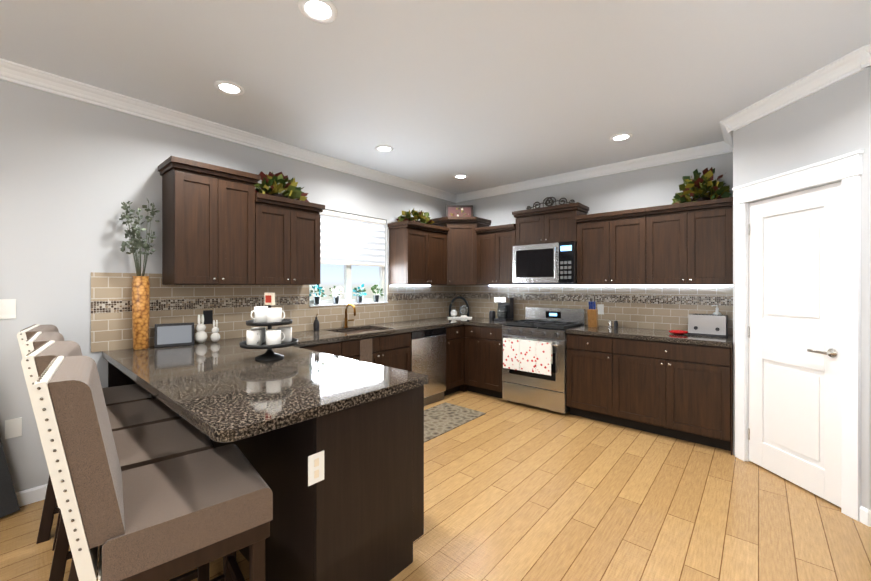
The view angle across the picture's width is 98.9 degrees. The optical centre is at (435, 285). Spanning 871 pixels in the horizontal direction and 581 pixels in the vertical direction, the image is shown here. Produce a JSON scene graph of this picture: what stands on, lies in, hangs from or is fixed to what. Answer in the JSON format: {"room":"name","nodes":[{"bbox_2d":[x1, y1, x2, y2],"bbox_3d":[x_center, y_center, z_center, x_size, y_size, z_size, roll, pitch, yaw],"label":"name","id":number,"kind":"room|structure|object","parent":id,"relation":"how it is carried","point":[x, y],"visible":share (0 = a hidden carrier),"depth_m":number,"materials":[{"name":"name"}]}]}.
{"room":"kitchen","nodes":[
{"label":"kitchen","id":0,"kind":"room"},
{"bbox_2d":[0,79,455,492],"bbox_3d":[-2.195,0.015,2.905,0.120,2.740,7.740,0,0,41],"label":"wall","id":1,"kind":"structure","parent":0,"point":[74,174],"depth_m":2.53,"materials":[{"name":"grey paint"}]},
{"bbox_2d":[0,299,15,318],"bbox_3d":[-2.640,0.146,2.294,0.008,0.120,0.075,0,0,41],"label":"switch plate","id":2,"kind":"object","parent":1,"relation":"attached to","point":[7,306],"depth_m":2.30,"materials":[{"name":"white plastic"}]},
{"bbox_2d":[5,417,21,438],"bbox_3d":[-2.624,0.889,2.317,0.006,0.115,0.070,0,0,41],"label":"switch plate","id":3,"kind":"object","parent":1,"relation":"attached to","point":[13,428],"depth_m":2.31,"materials":[{"name":"white plastic"}]},
{"bbox_2d":[158,156,260,284],"bbox_3d":[-1.799,-0.461,2.989,0.361,0.913,0.628,0,0,41],"label":"upper cabinet","id":4,"kind":"object","parent":1,"relation":"attached to","point":[208,224],"visible":1,"depth_m":2.85,"materials":[{"name":"brown wood"}]},
{"bbox_2d":[254,193,324,284],"bbox_3d":[-1.402,-0.386,3.447,0.361,0.763,0.640,0,0,41],"label":"upper cabinet","id":5,"kind":"object","parent":1,"relation":"attached to","point":[287,241],"visible":0.94,"depth_m":3.31,"materials":[{"name":"brown wood"}]},
{"bbox_2d":[254,171,308,201],"bbox_3d":[-1.403,-0.908,3.427,0.366,0.276,0.528,0,0,41],"label":"potted plant","id":6,"kind":"object","parent":5,"relation":"on","point":[290,187],"visible":0.83,"depth_m":3.35,"materials":[{"name":"green plant"}]},
{"bbox_2d":[309,265,383,304],"bbox_3d":[-1.012,-0.305,4.293,0.045,1.020,1.070,0,0,41],"label":"window","id":7,"kind":"structure","parent":1,"relation":"in","point":[347,284],"depth_m":4.28,"materials":[{"name":"white plastic"}]},
{"bbox_2d":[309,302,387,306],"bbox_3d":[-0.989,0.212,4.274,0.125,0.015,1.070,0,0,41],"label":"window sill","id":8,"kind":"structure","parent":1,"relation":"attached to","point":[346,304],"depth_m":4.19,"materials":[{"name":"white paint"}]},
{"bbox_2d":[309,285,325,304],"bbox_3d":[-1.237,0.091,3.913,0.116,0.227,0.222,0,0,41],"label":"potted plant","id":9,"kind":"object","parent":8,"relation":"on","point":[316,299],"visible":0.98,"depth_m":3.91,"materials":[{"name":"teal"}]},
{"bbox_2d":[329,286,343,303],"bbox_3d":[-1.076,0.102,4.095,0.121,0.206,0.186,0,0,41],"label":"potted plant","id":10,"kind":"object","parent":8,"relation":"on","point":[336,299],"visible":1,"depth_m":4.09,"materials":[{"name":"grey"}]},
{"bbox_2d":[353,284,366,302],"bbox_3d":[-0.870,0.093,4.343,0.106,0.223,0.198,0,0,41],"label":"potted plant","id":11,"kind":"object","parent":8,"relation":"on","point":[359,298],"visible":1,"depth_m":4.33,"materials":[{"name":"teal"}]},
{"bbox_2d":[371,285,383,301],"bbox_3d":[-0.701,0.096,4.525,0.122,0.216,0.200,0,0,41],"label":"potted plant","id":12,"kind":"object","parent":8,"relation":"on","point":[375,296],"visible":1,"depth_m":4.51,"materials":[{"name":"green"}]},
{"bbox_2d":[319,209,385,266],"bbox_3d":[-0.977,-0.521,4.264,0.040,0.582,1.054,0,0,41],"label":"window blind","id":13,"kind":"object","parent":1,"relation":"attached to","point":[350,239],"visible":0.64,"depth_m":4.28,"materials":[{"name":"white fabric"}]},
{"bbox_2d":[91,272,732,351],"bbox_3d":[0.732,0.188,2.600,4.700,0.555,4.120,0,0,41],"label":"backsplash","id":14,"kind":"structure","parent":1,"relation":"attached to","point":[229,308],"depth_m":3.78,"materials":[{"name":"tile"}]},
{"bbox_2d":[387,220,448,284],"bbox_3d":[-0.209,-0.387,4.820,0.361,0.763,0.778,0,0,41],"label":"upper cabinet","id":15,"kind":"object","parent":1,"relation":"attached to","point":[417,253],"visible":1,"depth_m":4.63,"materials":[{"name":"brown wood"}]},
{"bbox_2d":[396,208,433,223],"bbox_3d":[-0.241,-0.875,4.778,0.348,0.208,0.506,0,0,41],"label":"potted plant","id":16,"kind":"object","parent":15,"relation":"on","point":[424,218],"visible":0.77,"depth_m":4.69,"materials":[{"name":"green plant"}]},
{"bbox_2d":[0,44,870,202],"bbox_3d":[-0.376,-1.306,1.323,4.700,0.096,7.500,0,0,41],"label":"crown molding","id":17,"kind":"structure","parent":1,"relation":"attached to","point":[847,65],"depth_m":3.00,"materials":[{"name":"white wood"}]},
{"bbox_2d":[15,484,870,526],"bbox_3d":[-1.007,1.340,1.068,4.085,0.092,6.285,0,0,41],"label":"baseboard","id":18,"kind":"structure","parent":1,"relation":"attached to","point":[31,495],"depth_m":2.35,"materials":[{"name":"white wood"}]},
{"bbox_2d":[0,390,870,580],"bbox_3d":[-0.376,1.416,1.325,4.940,0.060,7.740,0,0,41],"label":"floor","id":19,"kind":"structure","parent":0,"point":[514,491],"depth_m":2.23,"materials":[{"name":"brown wood"}]},
{"bbox_2d":[0,439,19,517],"bbox_3d":[-3.194,0.315,1.553,0.144,2.102,1.950,0,0,41],"label":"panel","id":20,"kind":"object","parent":19,"relation":"on","point":[9,504],"visible":1,"depth_m":2.22,"materials":[{"name":"black"}]},
{"bbox_2d":[17,324,152,543],"bbox_3d":[-2.111,0.812,2.302,0.572,1.147,0.470,0,0,-40],"label":"stool","id":21,"kind":"object","parent":19,"relation":"on","point":[116,395],"visible":0.23,"depth_m":2.07,"materials":[{"name":"fabric"}]},
{"bbox_2d":[22,331,180,580],"bbox_3d":[-1.716,0.812,1.958,0.572,1.146,0.470,0,0,-43],"label":"stool","id":22,"kind":"object","parent":19,"relation":"on","point":[137,413],"visible":0.25,"depth_m":1.89,"materials":[{"name":"fabric"}]},
{"bbox_2d":[21,340,213,580],"bbox_3d":[-1.326,0.812,1.620,0.572,1.147,0.470,0,0,-39],"label":"stool","id":23,"kind":"object","parent":19,"relation":"on","point":[139,446],"visible":0.29,"depth_m":1.58,"materials":[{"name":"fabric"}]},
{"bbox_2d":[30,356,272,580],"bbox_3d":[-0.932,0.813,1.278,0.572,1.147,0.470,0,0,-41],"label":"stool","id":24,"kind":"object","parent":19,"relation":"on","point":[166,520],"visible":1,"depth_m":1.10,"materials":[{"name":"fabric"}]},
{"bbox_2d":[108,362,423,580],"bbox_3d":[-1.194,0.946,2.286,2.198,0.879,0.940,0,0,41],"label":"base cabinet","id":25,"kind":"object","parent":19,"relation":"on","point":[346,485],"visible":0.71,"depth_m":1.64,"materials":[{"name":"black wood"}]},
{"bbox_2d":[299,325,467,395],"bbox_3d":[-0.456,0.945,4.313,0.653,0.879,3.087,0,0,41],"label":"base cabinet","id":26,"kind":"object","parent":19,"relation":"on","point":[393,350],"visible":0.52,"depth_m":3.99,"materials":[{"name":"brown wood"}]},
{"bbox_2d":[102,353,113,364],"bbox_3d":[-1.781,0.486,2.808,0.390,0.040,1.020,0,0,41],"label":"countertop","id":27,"kind":"structure","parent":26,"relation":"on","point":[110,359],"depth_m":2.45,"materials":[{"name":"stone"}]},
{"bbox_2d":[114,345,428,442],"bbox_3d":[-0.941,0.486,2.059,1.559,0.041,0.992,0,0,41],"label":"countertop","id":28,"kind":"structure","parent":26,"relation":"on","point":[226,390],"depth_m":1.75,"materials":[{"name":"stone"}]},
{"bbox_2d":[239,293,297,360],"bbox_3d":[-1.060,0.256,2.382,0.344,0.417,0.344,0,0,41],"label":"tiered tray","id":29,"kind":"object","parent":28,"relation":"on","point":[269,354],"visible":0.75,"depth_m":2.33,"materials":[{"name":"black metal"}]},
{"bbox_2d":[246,306,291,344],"bbox_3d":[-1.062,0.255,2.380,0.280,0.233,0.273,0,0,41],"label":"mugs","id":30,"kind":"object","parent":29,"relation":"on","point":[261,335],"visible":0.9,"depth_m":2.31,"materials":[{"name":"white ceramic"}]},
{"bbox_2d":[102,317,473,360],"bbox_3d":[-0.773,0.485,3.945,0.660,0.041,4.059,0,0,41],"label":"countertop","id":31,"kind":"structure","parent":26,"relation":"on","point":[311,337],"depth_m":3.45,"materials":[{"name":"stone"}]},
{"bbox_2d":[119,199,159,349],"bbox_3d":[-2.143,-0.091,2.699,0.189,1.111,0.243,0,0,41],"label":"vase","id":32,"kind":"object","parent":31,"relation":"on","point":[140,307],"visible":1,"depth_m":2.68,"materials":[{"name":"orange"}]},
{"bbox_2d":[154,322,193,347],"bbox_3d":[-2.007,0.379,2.869,0.250,0.170,0.075,0,0,-34],"label":"display","id":33,"kind":"object","parent":31,"relation":"on","point":[173,334],"visible":1,"depth_m":2.85,"materials":[{"name":"grey plastic"}]},
{"bbox_2d":[194,314,207,342],"bbox_3d":[-1.883,0.348,2.991,0.081,0.232,0.087,0,0,41],"label":"bunny figurine","id":34,"kind":"object","parent":31,"relation":"on","point":[200,336],"depth_m":2.97,"materials":[{"name":"white ceramic"}]},
{"bbox_2d":[210,320,219,341],"bbox_3d":[-1.798,0.372,3.043,0.064,0.184,0.069,0,0,41],"label":"bunny figurine","id":35,"kind":"object","parent":31,"relation":"on","point":[215,336],"depth_m":3.03,"materials":[{"name":"white ceramic"}]},
{"bbox_2d":[313,314,318,330],"bbox_3d":[-1.221,0.380,3.820,0.060,0.168,0.058,0,0,41],"label":"soap dispenser","id":36,"kind":"object","parent":31,"relation":"on","point":[316,325],"visible":1,"depth_m":3.80,"materials":[{"name":"black glass"}]},
{"bbox_2d":[344,303,355,327],"bbox_3d":[-0.905,0.329,4.088,0.197,0.270,0.131,0,0,41],"label":"faucet","id":37,"kind":"object","parent":31,"relation":"on","point":[346,318],"visible":1,"depth_m":4.09,"materials":[{"name":"brown metal"}]},
{"bbox_2d":[447,296,471,318],"bbox_3d":[0.339,0.310,5.273,0.340,0.306,0.140,0,0,-4],"label":"decor","id":38,"kind":"object","parent":31,"relation":"on","point":[464,311],"visible":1,"depth_m":5.24,"materials":[{"name":"white ceramic"}]},
{"bbox_2d":[360,338,371,362],"bbox_3d":[-0.670,0.703,3.600,0.005,0.365,0.150,0,0,41],"label":"hanging towel","id":39,"kind":"object","parent":26,"relation":"hanging from","point":[365,350],"visible":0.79,"depth_m":3.60,"materials":[{"name":"fabric"}]},
{"bbox_2d":[466,317,516,327],"bbox_3d":[0.799,0.485,4.841,0.537,0.040,0.644,0,0,41],"label":"countertop","id":40,"kind":"structure","parent":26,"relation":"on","point":[478,321],"depth_m":4.67,"materials":[{"name":"stone"}]},
{"bbox_2d":[489,311,494,319],"bbox_3d":[0.767,0.403,5.034,0.084,0.120,0.082,0,0,41],"label":"canister","id":41,"kind":"object","parent":40,"relation":"on","point":[491,315],"visible":0.92,"depth_m":5.00,"materials":[{"name":"grey plastic"}]},
{"bbox_2d":[494,297,513,320],"bbox_3d":[0.896,0.308,4.892,0.180,0.310,0.205,0,0,41],"label":"coffee maker","id":42,"kind":"object","parent":40,"relation":"on","point":[505,310],"visible":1,"depth_m":4.84,"materials":[{"name":"grey plastic"}]},
{"bbox_2d":[410,327,445,405],"bbox_3d":[-0.301,0.947,4.505,0.622,0.876,0.592,0,0,41],"label":"dishwasher","id":43,"kind":"object","parent":19,"relation":"on","point":[428,352],"visible":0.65,"depth_m":4.32,"materials":[{"name":"silver metal"}]},
{"bbox_2d":[424,402,485,442],"bbox_3d":[-0.074,1.380,3.731,0.560,0.008,1.230,0,0,41],"label":"rug","id":44,"kind":"object","parent":19,"relation":"on","point":[442,418],"visible":0.5,"depth_m":3.85,"materials":[{"name":"beige fabric"}]},
{"bbox_2d":[464,325,502,397],"bbox_3d":[0.776,0.945,4.854,0.584,0.879,0.653,0,0,41],"label":"base cabinet","id":45,"kind":"object","parent":19,"relation":"on","point":[483,359],"visible":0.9,"depth_m":4.62,"materials":[{"name":"brown wood"}]},
{"bbox_2d":[502,307,585,413],"bbox_3d":[1.258,0.832,4.376,0.756,1.105,0.721,0,0,41],"label":"range","id":46,"kind":"object","parent":19,"relation":"on","point":[534,348],"visible":0.92,"depth_m":4.16,"materials":[{"name":"silver metal"}]},
{"bbox_2d":[566,333,617,424],"bbox_3d":[1.779,0.945,4.001,0.513,0.880,0.626,0,0,41],"label":"base cabinet","id":47,"kind":"object","parent":19,"relation":"on","point":[591,361],"depth_m":3.77,"materials":[{"name":"brown wood"}]},
{"bbox_2d":[566,325,732,347],"bbox_3d":[2.097,0.485,3.713,1.373,0.040,0.642,0,0,41],"label":"countertop","id":48,"kind":"structure","parent":47,"relation":"on","point":[620,332],"depth_m":3.52,"materials":[{"name":"stone"}]},
{"bbox_2d":[587,301,598,326],"bbox_3d":[1.751,0.321,4.143,0.090,0.285,0.213,0,0,31],"label":"knife block","id":49,"kind":"object","parent":48,"relation":"on","point":[592,313],"visible":1,"depth_m":4.08,"materials":[{"name":"brown wood"}]},
{"bbox_2d":[608,320,611,327],"bbox_3d":[1.911,0.424,4.079,0.044,0.080,0.042,0,0,41],"label":"shaker","id":50,"kind":"object","parent":48,"relation":"on","point":[610,324],"depth_m":4.06,"materials":[{"name":"silver metal"}]},
{"bbox_2d":[669,330,687,333],"bbox_3d":[2.317,0.450,3.555,0.160,0.028,0.160,0,0,41],"label":"dish","id":51,"kind":"object","parent":48,"relation":"on","point":[678,332],"visible":0.98,"depth_m":3.53,"materials":[{"name":"red ceramic"}]},
{"bbox_2d":[687,314,727,337],"bbox_3d":[2.526,0.368,3.459,0.290,0.192,0.190,0,0,41],"label":"toaster","id":52,"kind":"object","parent":48,"relation":"on","point":[712,325],"visible":1,"depth_m":3.40,"materials":[{"name":"silver metal"}]},
{"bbox_2d":[711,305,721,314],"bbox_3d":[2.675,0.325,3.542,0.083,0.279,0.078,0,0,41],"label":"dispenser","id":53,"kind":"object","parent":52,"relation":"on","point":[716,312],"visible":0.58,"depth_m":3.53,"materials":[{"name":"white plastic"}]},
{"bbox_2d":[618,338,732,454],"bbox_3d":[2.252,0.946,3.589,0.976,0.880,0.626,0,0,41],"label":"base cabinet","id":54,"kind":"object","parent":19,"relation":"on","point":[682,391],"depth_m":3.29,"materials":[{"name":"brown wood"}]},
{"bbox_2d":[0,0,870,194],"bbox_3d":[-0.376,-1.394,1.323,4.940,0.080,7.740,0,0,41],"label":"ceiling","id":55,"kind":"structure","parent":0,"point":[481,94],"depth_m":2.31,"materials":[{"name":"white paint"}]},
{"bbox_2d":[214,81,243,94],"bbox_3d":[-1.412,-1.349,2.555,0.184,0.009,0.184,0,0,41],"label":"recessed light","id":56,"kind":"object","parent":55,"relation":"in","point":[229,88],"visible":1,"depth_m":2.54,"materials":[{"name":"white"}]},
{"bbox_2d":[298,0,337,22],"bbox_3d":[-0.575,-1.349,1.827,0.184,0.009,0.184,0,0,41],"label":"recessed light","id":57,"kind":"object","parent":55,"relation":"in","point":[321,11],"visible":1,"depth_m":1.83,"materials":[{"name":"white"}]},
{"bbox_2d":[375,145,393,151],"bbox_3d":[-0.507,-1.349,3.689,0.184,0.009,0.184,0,0,41],"label":"recessed light","id":58,"kind":"object","parent":55,"relation":"in","point":[383,148],"visible":1,"depth_m":3.68,"materials":[{"name":"white"}]},
{"bbox_2d":[453,174,467,178],"bbox_3d":[0.313,-1.350,4.632,0.184,0.009,0.184,0,0,41],"label":"recessed light","id":59,"kind":"object","parent":55,"relation":"in","point":[460,176],"visible":0.98,"depth_m":4.63,"materials":[{"name":"white"}]},
{"bbox_2d":[610,133,632,140],"bbox_3d":[1.696,-1.349,3.404,0.184,0.009,0.184,0,0,41],"label":"recessed light","id":60,"kind":"object","parent":55,"relation":"in","point":[622,137],"visible":1,"depth_m":3.40,"materials":[{"name":"white"}]},
{"bbox_2d":[456,152,732,284],"bbox_3d":[2.123,0.015,4.200,4.940,2.740,0.120,0,0,41],"label":"wall","id":61,"kind":"structure","parent":0,"point":[647,187],"depth_m":4.20,"materials":[{"name":"grey paint"}]},
{"bbox_2d":[430,216,490,284],"bbox_3d":[0.341,-0.462,5.242,0.637,0.913,0.637,0,0,41],"label":"upper cabinet","id":62,"kind":"object","parent":61,"relation":"attached to","point":[461,234],"visible":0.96,"depth_m":5.04,"materials":[{"name":"brown wood"}]},
{"bbox_2d":[446,205,472,216],"bbox_3d":[0.339,-1.025,5.272,0.380,0.210,0.024,0,0,-4],"label":"framed picture","id":63,"kind":"object","parent":62,"relation":"on","point":[460,210],"visible":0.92,"depth_m":5.27,"materials":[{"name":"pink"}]},
{"bbox_2d":[391,285,732,285],"bbox_3d":[1.121,0.001,4.085,3.302,0.011,1.332,0,0,41],"label":"led strip","id":64,"kind":"object","parent":62,"relation":"attached to","point":[583,285],"visible":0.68,"depth_m":4.34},
{"bbox_2d":[475,224,526,284],"bbox_3d":[0.872,-0.387,4.964,0.586,0.763,0.361,0,0,41],"label":"upper cabinet","id":65,"kind":"object","parent":61,"relation":"attached to","point":[495,244],"visible":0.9,"depth_m":4.85,"materials":[{"name":"brown wood"}]},
{"bbox_2d":[512,202,588,245],"bbox_3d":[1.383,-0.704,4.520,0.822,0.428,0.361,0,0,41],"label":"upper cabinet","id":66,"kind":"object","parent":61,"relation":"attached to","point":[551,224],"visible":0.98,"depth_m":4.38,"materials":[{"name":"brown wood"}]},
{"bbox_2d":[512,241,576,283],"bbox_3d":[1.349,-0.247,4.481,0.756,0.473,0.442,0,0,41],"label":"microwave","id":67,"kind":"object","parent":66,"relation":"attached to","point":[551,263],"visible":1,"depth_m":4.31,"materials":[{"name":"silver metal"}]},
{"bbox_2d":[526,197,574,209],"bbox_3d":[1.381,-0.996,4.519,0.640,0.151,0.030,0,0,41],"label":"scroll","id":68,"kind":"object","parent":66,"relation":"on","point":[552,201],"visible":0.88,"depth_m":4.51,"materials":[{"name":"grey metal"}]},
{"bbox_2d":[576,208,646,284],"bbox_3d":[1.931,-0.387,4.044,0.686,0.763,0.361,0,0,41],"label":"upper cabinet","id":69,"kind":"object","parent":61,"relation":"attached to","point":[611,248],"visible":0.94,"depth_m":3.91,"materials":[{"name":"brown wood"}]},
{"bbox_2d":[645,197,732,284],"bbox_3d":[2.449,-0.387,3.594,0.684,0.763,0.361,0,0,41],"label":"upper cabinet","id":70,"kind":"object","parent":61,"relation":"attached to","point":[689,243],"visible":0.94,"depth_m":3.46,"materials":[{"name":"brown wood"}]},
{"bbox_2d":[672,167,730,203],"bbox_3d":[2.513,-0.947,3.529,0.481,0.353,0.358,0,0,41],"label":"potted plant","id":71,"kind":"object","parent":70,"relation":"on","point":[694,188],"visible":0.9,"depth_m":3.48,"materials":[{"name":"green plant"}]},
{"bbox_2d":[733,67,868,508],"bbox_3d":[2.519,0.015,2.605,0.100,2.740,0.905,0,0,-4],"label":"wall","id":72,"kind":"structure","parent":0,"point":[830,121],"depth_m":2.42,"materials":[{"name":"grey paint"}]},
{"bbox_2d":[748,181,841,506],"bbox_3d":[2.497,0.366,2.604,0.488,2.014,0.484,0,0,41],"label":"pantry door","id":73,"kind":"structure","parent":72,"relation":"in","point":[795,314],"depth_m":2.56,"materials":[{"name":"white wood"}]},
{"bbox_2d":[732,150,863,520],"bbox_3d":[2.453,0.298,2.600,0.032,2.175,0.862,0,0,-4],"label":"door frame","id":74,"kind":"structure","parent":72,"relation":"attached to","point":[847,169],"depth_m":2.25,"materials":[{"name":"white wood"}]},
{"bbox_2d":[869,67,870,509],"bbox_3d":[2.850,0.016,1.912,0.840,2.740,0.100,0,0,41],"label":"wall","id":75,"kind":"structure","parent":0,"point":[869,288],"depth_m":2.15,"materials":[{"name":"grey paint"}]},
{"label":"outside","id":76,"kind":"structure","parent":0,"visible":0},
{"bbox_2d":[310,264,378,299],"bbox_3d":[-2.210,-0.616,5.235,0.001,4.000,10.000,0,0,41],"label":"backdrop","id":77,"kind":"structure","parent":76,"point":[331,275],"depth_m":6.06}
]}

